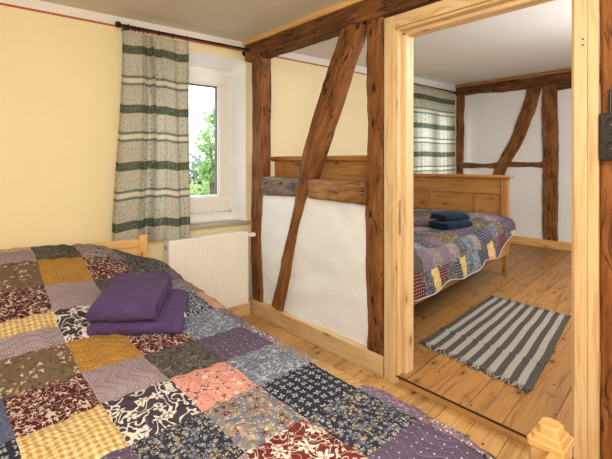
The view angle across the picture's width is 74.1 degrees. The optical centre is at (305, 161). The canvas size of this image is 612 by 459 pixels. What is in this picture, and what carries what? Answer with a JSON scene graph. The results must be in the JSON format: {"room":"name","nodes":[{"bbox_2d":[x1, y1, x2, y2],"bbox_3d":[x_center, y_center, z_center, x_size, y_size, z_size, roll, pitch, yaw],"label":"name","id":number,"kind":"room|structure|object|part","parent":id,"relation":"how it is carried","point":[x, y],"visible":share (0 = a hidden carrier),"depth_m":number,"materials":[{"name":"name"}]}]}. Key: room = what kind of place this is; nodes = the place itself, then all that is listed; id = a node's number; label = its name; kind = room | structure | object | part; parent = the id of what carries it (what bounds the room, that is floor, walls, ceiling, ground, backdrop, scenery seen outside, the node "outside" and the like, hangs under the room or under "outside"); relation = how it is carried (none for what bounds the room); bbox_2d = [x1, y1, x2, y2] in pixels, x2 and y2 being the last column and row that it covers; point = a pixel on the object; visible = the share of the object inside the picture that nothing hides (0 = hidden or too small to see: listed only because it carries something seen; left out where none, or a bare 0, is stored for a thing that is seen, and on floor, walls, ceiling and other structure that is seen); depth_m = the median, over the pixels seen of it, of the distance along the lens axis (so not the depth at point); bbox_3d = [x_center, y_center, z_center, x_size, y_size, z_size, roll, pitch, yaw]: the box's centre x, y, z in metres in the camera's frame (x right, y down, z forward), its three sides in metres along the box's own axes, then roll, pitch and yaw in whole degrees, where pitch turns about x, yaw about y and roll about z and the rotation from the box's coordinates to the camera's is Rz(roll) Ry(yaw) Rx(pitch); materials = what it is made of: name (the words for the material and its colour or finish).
{"room":"bedroom","nodes":[
{"label":"bedroom","id":0,"kind":"room"},
{"bbox_2d":[0,0,251,298],"bbox_3d":[-1.813,0.115,2.785,3.110,2.370,0.340,0,0,-38],"label":"wall","id":1,"kind":"structure","parent":0,"point":[61,65],"depth_m":2.74,"materials":[{"name":"yellow paint"}]},
{"bbox_2d":[115,21,249,55],"bbox_3d":[-0.902,-0.956,3.199,1.142,0.056,0.121,0,0,-38],"label":"curtain rod","id":2,"kind":"object","parent":1,"relation":"attached to","point":[118,24],"visible":0.92,"depth_m":3.05,"materials":[{"name":"black metal"}]},
{"bbox_2d":[112,30,189,241],"bbox_3d":[-1.127,-0.171,2.982,0.559,1.523,0.117,0,0,-38],"label":"curtain","id":3,"kind":"object","parent":2,"relation":"hanging from","point":[151,198],"visible":0.98,"depth_m":3.00,"materials":[{"name":"beige fabric"}]},
{"bbox_2d":[164,230,255,308],"bbox_3d":[-0.770,0.891,3.270,0.745,0.607,0.171,0,0,-38],"label":"radiator","id":4,"kind":"object","parent":1,"relation":"attached to","point":[216,264],"visible":0.76,"depth_m":3.24,"materials":[{"name":"white metal"}]},
{"bbox_3d":[-1.054,0.886,3.056,0.003,0.578,0.102,0,0,-38],"label":"panel","id":5,"kind":"part","parent":4,"relation":"part of","materials":[{"name":"white metal"}]},
{"bbox_2d":[164,230,247,241],"bbox_3d":[-0.786,0.594,3.261,0.672,0.012,0.106,0,0,-38],"label":"grille","id":6,"kind":"object","parent":4,"relation":"attached to","point":[239,233],"depth_m":3.25,"materials":[{"name":"beige metal"}]},
{"bbox_2d":[189,66,231,221],"bbox_3d":[-1.029,-0.150,3.374,0.912,1.320,0.120,0,0,-38],"label":"window","id":7,"kind":"structure","parent":1,"relation":"in","point":[218,206],"depth_m":3.56,"materials":[{"name":"white plastic"}]},
{"bbox_2d":[190,220,250,229],"bbox_3d":[-0.963,0.530,3.304,1.070,0.030,0.182,0,0,-38],"label":"sill","id":8,"kind":"structure","parent":1,"relation":"attached to","point":[207,225],"depth_m":3.39,"materials":[{"name":"stone"}]},
{"bbox_2d":[227,300,249,316],"bbox_3d":[-0.885,1.242,3.188,0.970,0.115,0.100,0,0,-38],"label":"baseboard","id":9,"kind":"structure","parent":1,"relation":"attached to","point":[241,310],"depth_m":3.39,"materials":[{"name":"brown wood"}]},
{"bbox_2d":[40,0,571,84],"bbox_3d":[1.241,-1.216,2.840,7.750,0.339,5.250,0,0,-42],"label":"ceiling","id":10,"kind":"structure","parent":0,"point":[538,38],"depth_m":3.45,"materials":[{"name":"paint"}]},
{"bbox_2d":[261,195,367,345],"bbox_3d":[0.025,0.730,3.014,0.102,1.020,1.320,0,0,-42],"label":"wall partition","id":11,"kind":"structure","parent":0,"point":[327,288],"depth_m":2.87,"materials":[{"name":"paint"}]},
{"bbox_2d":[261,176,298,196],"bbox_3d":[-0.162,0.200,3.239,0.129,0.155,0.508,0,0,-42],"label":"rail","id":12,"kind":"object","parent":11,"relation":"attached to","point":[270,186],"visible":0.81,"depth_m":3.21,"materials":[{"name":"grey wood"}]},
{"bbox_2d":[248,297,383,376],"bbox_3d":[0.012,1.239,2.996,0.085,0.122,1.430,0,0,-42],"label":"baseboard","id":13,"kind":"structure","parent":11,"relation":"attached to","point":[350,350],"depth_m":2.82,"materials":[{"name":"brown wood"}]},
{"bbox_2d":[251,57,270,302],"bbox_3d":[-0.386,0.145,3.478,0.121,2.092,0.164,0,0,-42],"label":"timber post","id":14,"kind":"object","parent":13,"relation":"on","point":[261,67],"visible":0.73,"depth_m":3.43,"materials":[{"name":"brown wood"}]},
{"bbox_2d":[365,17,384,355],"bbox_3d":[0.469,0.145,2.535,0.125,2.095,0.172,0,0,-42],"label":"timber post","id":15,"kind":"object","parent":13,"relation":"on","point":[374,210],"visible":0.61,"depth_m":2.50,"materials":[{"name":"brown wood"}]},
{"bbox_2d":[272,23,366,311],"bbox_3d":[0.069,0.117,2.958,0.110,2.143,0.941,0,0,-42],"label":"brace","id":16,"kind":"object","parent":11,"relation":"attached to","point":[351,40],"visible":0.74,"depth_m":2.85,"materials":[{"name":"brown wood"}]},
{"bbox_2d":[308,179,366,204],"bbox_3d":[0.239,0.195,2.784,0.141,0.156,0.533,0,0,-42],"label":"rail","id":17,"kind":"object","parent":11,"relation":"attached to","point":[345,191],"visible":0.84,"depth_m":2.71,"materials":[{"name":"brown wood"}]},
{"bbox_2d":[252,52,456,296],"bbox_3d":[0.950,-0.090,5.428,0.340,2.780,4.620,0,0,43],"label":"wall","id":18,"kind":"structure","parent":0,"point":[297,80],"depth_m":4.15,"materials":[{"name":"yellow paint"}]},
{"bbox_2d":[413,83,456,93],"bbox_3d":[1.897,-1.111,6.126,0.112,0.116,1.685,0,0,43],"label":"curtain rod","id":19,"kind":"object","parent":18,"relation":"attached to","point":[444,90],"visible":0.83,"depth_m":6.12,"materials":[{"name":"black metal"}]},
{"bbox_2d":[413,86,454,173],"bbox_3d":[1.926,-0.400,6.105,0.063,1.431,1.572,0,0,43],"label":"curtain","id":20,"kind":"object","parent":19,"relation":"hanging from","point":[433,111],"visible":0.89,"depth_m":6.10,"materials":[{"name":"fabric"}]},
{"bbox_2d":[241,313,528,458],"bbox_3d":[-0.299,1.315,1.077,3.000,0.030,4.600,0,0,-42],"label":"floor","id":21,"kind":"structure","parent":0,"point":[497,444],"depth_m":2.21,"materials":[{"name":"brown wood"}]},
{"bbox_2d":[90,234,574,458],"bbox_3d":[-0.803,0.906,1.433,1.694,0.788,2.632,0,0,-42],"label":"bed","id":22,"kind":"object","parent":21,"relation":"on","point":[548,439],"visible":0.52,"depth_m":1.03,"materials":[{"name":"brown wood"}]},
{"bbox_3d":[-1.155,0.906,2.858,0.058,0.788,0.046,0,0,-42],"label":"head post","id":23,"kind":"part","parent":22,"relation":"part of","materials":[{"name":"brown wood"}]},
{"bbox_2d":[0,243,495,458],"bbox_3d":[-0.797,0.997,1.440,1.525,1.056,2.484,0,0,-42],"label":"patchwork quilt","id":24,"kind":"object","parent":22,"relation":"on","point":[224,386],"visible":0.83,"depth_m":1.33,"materials":[{"name":"multicoloured fabric"}]},
{"bbox_2d":[87,289,188,335],"bbox_3d":[-0.744,0.687,1.859,0.386,0.119,0.324,0,0,-11],"label":"folded towel","id":25,"kind":"object","parent":24,"relation":"on","point":[171,318],"visible":0.55,"depth_m":1.73,"materials":[{"name":"purple fabric"}]},
{"bbox_2d":[86,272,172,322],"bbox_3d":[-0.785,0.607,1.843,0.277,0.128,0.347,0,0,-6],"label":"folded towel","id":26,"kind":"object","parent":25,"relation":"on","point":[128,296],"visible":1,"depth_m":1.75,"materials":[{"name":"purple fabric"}]},
{"bbox_3d":[0.065,0.767,0.493,1.478,0.100,0.072,0,0,-42],"label":"foot rail","id":27,"kind":"part","parent":22,"relation":"part of","materials":[{"name":"brown wood"}]},
{"bbox_3d":[0.631,0.986,1.044,0.088,0.628,0.086,0,0,-42],"label":"foot post","id":28,"kind":"part","parent":22,"relation":"part of","materials":[{"name":"brown wood"}]},
{"bbox_2d":[398,378,528,446],"bbox_3d":[0.838,1.281,2.051,0.013,0.038,0.920,0,0,-42],"label":"threshold","id":29,"kind":"object","parent":21,"relation":"on","point":[500,429],"depth_m":2.06,"materials":[{"name":"brown wood"}]},
{"bbox_2d":[396,243,600,458],"bbox_3d":[2.322,1.256,3.850,4.632,0.012,4.400,0,0,-42],"label":"floor","id":30,"kind":"structure","parent":0,"point":[541,277],"depth_m":2.64,"materials":[{"name":"brown wood"}]},
{"bbox_2d":[271,155,512,305],"bbox_3d":[0.979,0.602,3.960,1.275,1.297,2.415,0,0,42],"label":"bed","id":31,"kind":"object","parent":30,"relation":"on","point":[463,192],"visible":0.34,"depth_m":4.52,"materials":[{"name":"brown wood"}]},
{"bbox_3d":[-0.226,0.623,3.490,0.070,1.255,0.060,0,0,42],"label":"head post","id":32,"kind":"part","parent":31,"relation":"part of","materials":[{"name":"brown wood"}]},
{"bbox_3d":[0.199,0.472,3.106,1.095,0.955,0.042,0,0,42],"label":"head panel","id":33,"kind":"part","parent":31,"relation":"part of","materials":[{"name":"brown wood"}]},
{"bbox_3d":[1.448,0.647,5.089,0.245,0.605,0.018,0,0,42],"label":"foot panel","id":34,"kind":"part","parent":31,"relation":"part of","materials":[{"name":"brown wood"}]},
{"bbox_3d":[1.752,0.647,4.811,0.490,0.605,0.018,0,0,42],"label":"foot panel","id":35,"kind":"part","parent":31,"relation":"part of","materials":[{"name":"brown wood"}]},
{"bbox_3d":[1.754,0.270,4.809,1.075,0.170,0.040,0,0,42],"label":"foot rail","id":36,"kind":"part","parent":31,"relation":"part of","materials":[{"name":"brown wood"}]},
{"bbox_3d":[1.406,0.932,3.567,0.030,0.145,2.255,0,0,42],"label":"rail","id":37,"kind":"part","parent":31,"relation":"part of","materials":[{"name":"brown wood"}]},
{"bbox_2d":[413,207,516,301],"bbox_3d":[1.020,0.758,3.916,1.280,0.395,2.244,0,0,42],"label":"patchwork quilt","id":38,"kind":"object","parent":31,"relation":"on","point":[440,256],"visible":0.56,"depth_m":3.43,"materials":[{"name":"multicoloured fabric"}]},
{"bbox_2d":[428,219,472,229],"bbox_3d":[1.373,0.582,3.845,0.345,0.070,0.243,0,0,-30],"label":"folded towel","id":39,"kind":"object","parent":38,"relation":"on","point":[450,224],"visible":0.94,"depth_m":3.76,"materials":[{"name":"blue fabric"}]},
{"bbox_2d":[429,212,469,220],"bbox_3d":[1.381,0.518,3.896,0.316,0.060,0.219,1,-1,-28],"label":"folded towel","id":40,"kind":"object","parent":39,"relation":"on","point":[445,216],"visible":1,"depth_m":3.83,"materials":[{"name":"blue fabric"}]},
{"bbox_3d":[2.059,0.647,4.531,0.250,0.605,0.018,0,0,42],"label":"foot panel","id":41,"kind":"part","parent":31,"relation":"part of","materials":[{"name":"brown wood"}]},
{"bbox_3d":[2.175,1.110,4.428,0.056,0.280,0.054,0,0,42],"label":"leg","id":42,"kind":"part","parent":31,"relation":"part of","materials":[{"name":"brown wood"}]},
{"bbox_3d":[2.177,0.583,4.427,0.075,0.795,0.065,0,0,42],"label":"foot post","id":43,"kind":"part","parent":31,"relation":"part of","materials":[{"name":"brown wood"}]},
{"bbox_2d":[418,295,571,392],"bbox_3d":[1.468,1.239,2.974,0.740,0.024,1.522,0,0,44],"label":"rug","id":44,"kind":"object","parent":30,"relation":"on","point":[510,340],"visible":1,"depth_m":2.83,"materials":[{"name":"fabric"}]},
{"bbox_2d":[600,0,611,458],"bbox_3d":[1.316,0.200,1.597,0.110,2.200,0.251,0,0,-42],"label":"timber post","id":45,"kind":"object","parent":30,"relation":"on","point":[605,5],"visible":0.9,"depth_m":1.64,"materials":[{"name":"brown wood"}]},
{"bbox_2d":[245,0,441,61],"bbox_3d":[0.782,-0.950,2.169,0.139,0.153,3.770,0,0,-42],"label":"timber beam","id":46,"kind":"structure","parent":45,"relation":"on","point":[327,27],"depth_m":2.80,"materials":[{"name":"brown wood"}]},
{"bbox_2d":[243,0,364,45],"bbox_3d":[0.733,-1.031,2.138,0.045,0.038,3.790,0,0,-42],"label":"batten","id":47,"kind":"object","parent":46,"relation":"attached to","point":[347,3],"visible":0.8,"depth_m":2.94,"materials":[{"name":"brown wood"}]},
{"bbox_2d":[599,89,611,160],"bbox_3d":[1.198,-0.145,1.612,0.050,0.278,0.039,0,0,-42],"label":"power socket","id":48,"kind":"object","parent":45,"relation":"attached to","point":[605,119],"visible":1,"depth_m":1.59,"materials":[{"name":"black plastic"}]},
{"bbox_2d":[603,139,611,157],"bbox_3d":[1.202,-0.053,1.577,0.008,0.080,0.080,0,0,-42],"label":"socket","id":49,"kind":"object","parent":48,"relation":"attached to","point":[607,143],"depth_m":1.59,"materials":[{"name":"plastic"}]},
{"bbox_2d":[603,115,611,133],"bbox_3d":[1.202,-0.147,1.577,0.008,0.080,0.080,0,0,-42],"label":"socket","id":50,"kind":"object","parent":48,"relation":"attached to","point":[607,119],"depth_m":1.59,"materials":[{"name":"plastic"}]},
{"bbox_2d":[463,76,600,242],"bbox_3d":[4.058,-0.075,5.420,0.111,2.750,4.600,0,0,-42],"label":"wall","id":51,"kind":"structure","parent":0,"point":[490,119],"depth_m":6.19,"materials":[{"name":"paint"}]},
{"bbox_2d":[456,95,464,173],"bbox_3d":[2.649,0.055,6.932,0.111,2.391,0.157,0,0,-42],"label":"timber post","id":52,"kind":"object","parent":51,"relation":"attached to","point":[461,98],"visible":0.57,"depth_m":6.89,"materials":[{"name":"brown wood"}]},
{"bbox_2d":[463,162,496,167],"bbox_3d":[2.893,0.055,6.671,0.105,0.108,0.582,0,0,-42],"label":"rail","id":53,"kind":"object","parent":51,"relation":"attached to","point":[465,165],"visible":0.94,"depth_m":6.67,"materials":[{"name":"brown wood"}]},
{"bbox_2d":[456,72,571,95],"bbox_3d":[3.586,-1.176,5.883,0.130,0.192,3.121,0,0,-42],"label":"timber beam","id":54,"kind":"structure","parent":51,"relation":"attached to","point":[561,78],"depth_m":6.19,"materials":[{"name":"brown wood"}]},
{"bbox_2d":[455,68,571,87],"bbox_3d":[3.607,-1.290,5.793,0.050,0.050,3.160,0,0,-42],"label":"batten","id":55,"kind":"object","parent":54,"relation":"attached to","point":[567,69],"visible":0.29,"depth_m":6.19,"materials":[{"name":"brown wood"}]},
{"bbox_2d":[492,87,541,174],"bbox_3d":[3.246,-0.416,6.267,0.115,1.460,0.735,0,0,-42],"label":"brace","id":56,"kind":"object","parent":51,"relation":"attached to","point":[530,103],"visible":0.94,"depth_m":6.17,"materials":[{"name":"brown wood"}]},
{"bbox_2d":[507,162,542,167],"bbox_3d":[3.322,0.038,6.189,0.105,0.098,0.591,0,0,-42],"label":"rail","id":57,"kind":"object","parent":51,"relation":"attached to","point":[511,164],"visible":0.88,"depth_m":6.12,"materials":[{"name":"brown wood"}]},
{"bbox_2d":[510,235,571,251],"bbox_3d":[4.020,1.192,5.332,0.045,0.115,4.320,0,0,-42],"label":"baseboard","id":58,"kind":"structure","parent":51,"relation":"attached to","point":[566,246],"depth_m":5.93,"materials":[{"name":"brown wood"}]},
{"bbox_2d":[542,84,558,240],"bbox_3d":[3.567,0.020,5.909,0.119,2.281,0.218,0,0,-42],"label":"timber post","id":59,"kind":"object","parent":51,"relation":"attached to","point":[550,130],"visible":0.98,"depth_m":5.86,"materials":[{"name":"brown wood"}]},
{"bbox_2d":[557,84,571,90],"bbox_3d":[4.066,-1.097,5.362,0.107,0.140,1.304,0,0,-42],"label":"rail","id":60,"kind":"object","parent":51,"relation":"attached to","point":[559,87],"visible":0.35,"depth_m":5.75,"materials":[{"name":"brown wood"}]},
{"bbox_3d":[0.955,-0.960,2.023,0.070,0.180,1.320,0,0,-42],"label":"wall partition","id":61,"kind":"structure","parent":0,"visible":0},
{"bbox_2d":[384,0,599,458],"bbox_3d":[0.877,0.222,2.077,0.149,2.156,1.062,0,0,-42],"label":"door frame","id":62,"kind":"structure","parent":61,"relation":"in","point":[400,30],"depth_m":2.00,"materials":[{"name":"brown wood"}]},
{"bbox_3d":[0.500,0.223,2.404,0.025,2.155,0.072,0,0,-42],"label":"casing","id":63,"kind":"part","parent":62,"relation":"part of","materials":[{"name":"brown wood"}]},
{"bbox_3d":[0.551,0.327,2.381,0.018,0.206,0.003,0,0,-42],"label":"strike plate","id":64,"kind":"part","parent":62,"relation":"part of","materials":[{"name":"metal"}]},
{"bbox_3d":[0.803,-0.821,2.068,0.025,0.072,0.976,0,0,-42],"label":"casing","id":65,"kind":"part","parent":62,"relation":"part of","materials":[{"name":"brown wood"}]},
{"bbox_3d":[1.159,0.223,1.674,0.025,2.155,0.086,0,0,-42],"label":"casing","id":66,"kind":"part","parent":62,"relation":"part of","materials":[{"name":"brown wood"}]},
{"label":"outside","id":67,"kind":"structure","parent":0,"visible":0},
{"label":"lawn","id":68,"kind":"structure","parent":67,"visible":0},
{"bbox_2d":[189,152,209,194],"bbox_3d":[-3.491,1.751,12.900,2.288,4.308,1.962,0,0,-14],"label":"tree","id":69,"kind":"object","parent":68,"relation":"on","point":[194,164],"visible":0.11,"depth_m":12.82,"materials":[{"name":"green plant"}]},
{"bbox_2d":[190,177,209,195],"bbox_3d":[-2.694,2.129,9.930,2.244,3.554,1.057,0,0,-42],"label":"tree","id":70,"kind":"object","parent":68,"relation":"on","point":[192,186],"visible":0.13,"depth_m":9.88,"materials":[{"name":"green plant"}]},
{"bbox_2d":[192,104,213,194],"bbox_3d":[-1.742,1.370,8.157,1.011,5.066,1.055,0,0,-4],"label":"tree","id":71,"kind":"object","parent":68,"relation":"on","point":[206,170],"visible":0.3,"depth_m":7.87,"materials":[{"name":"green plant"}]}
]}

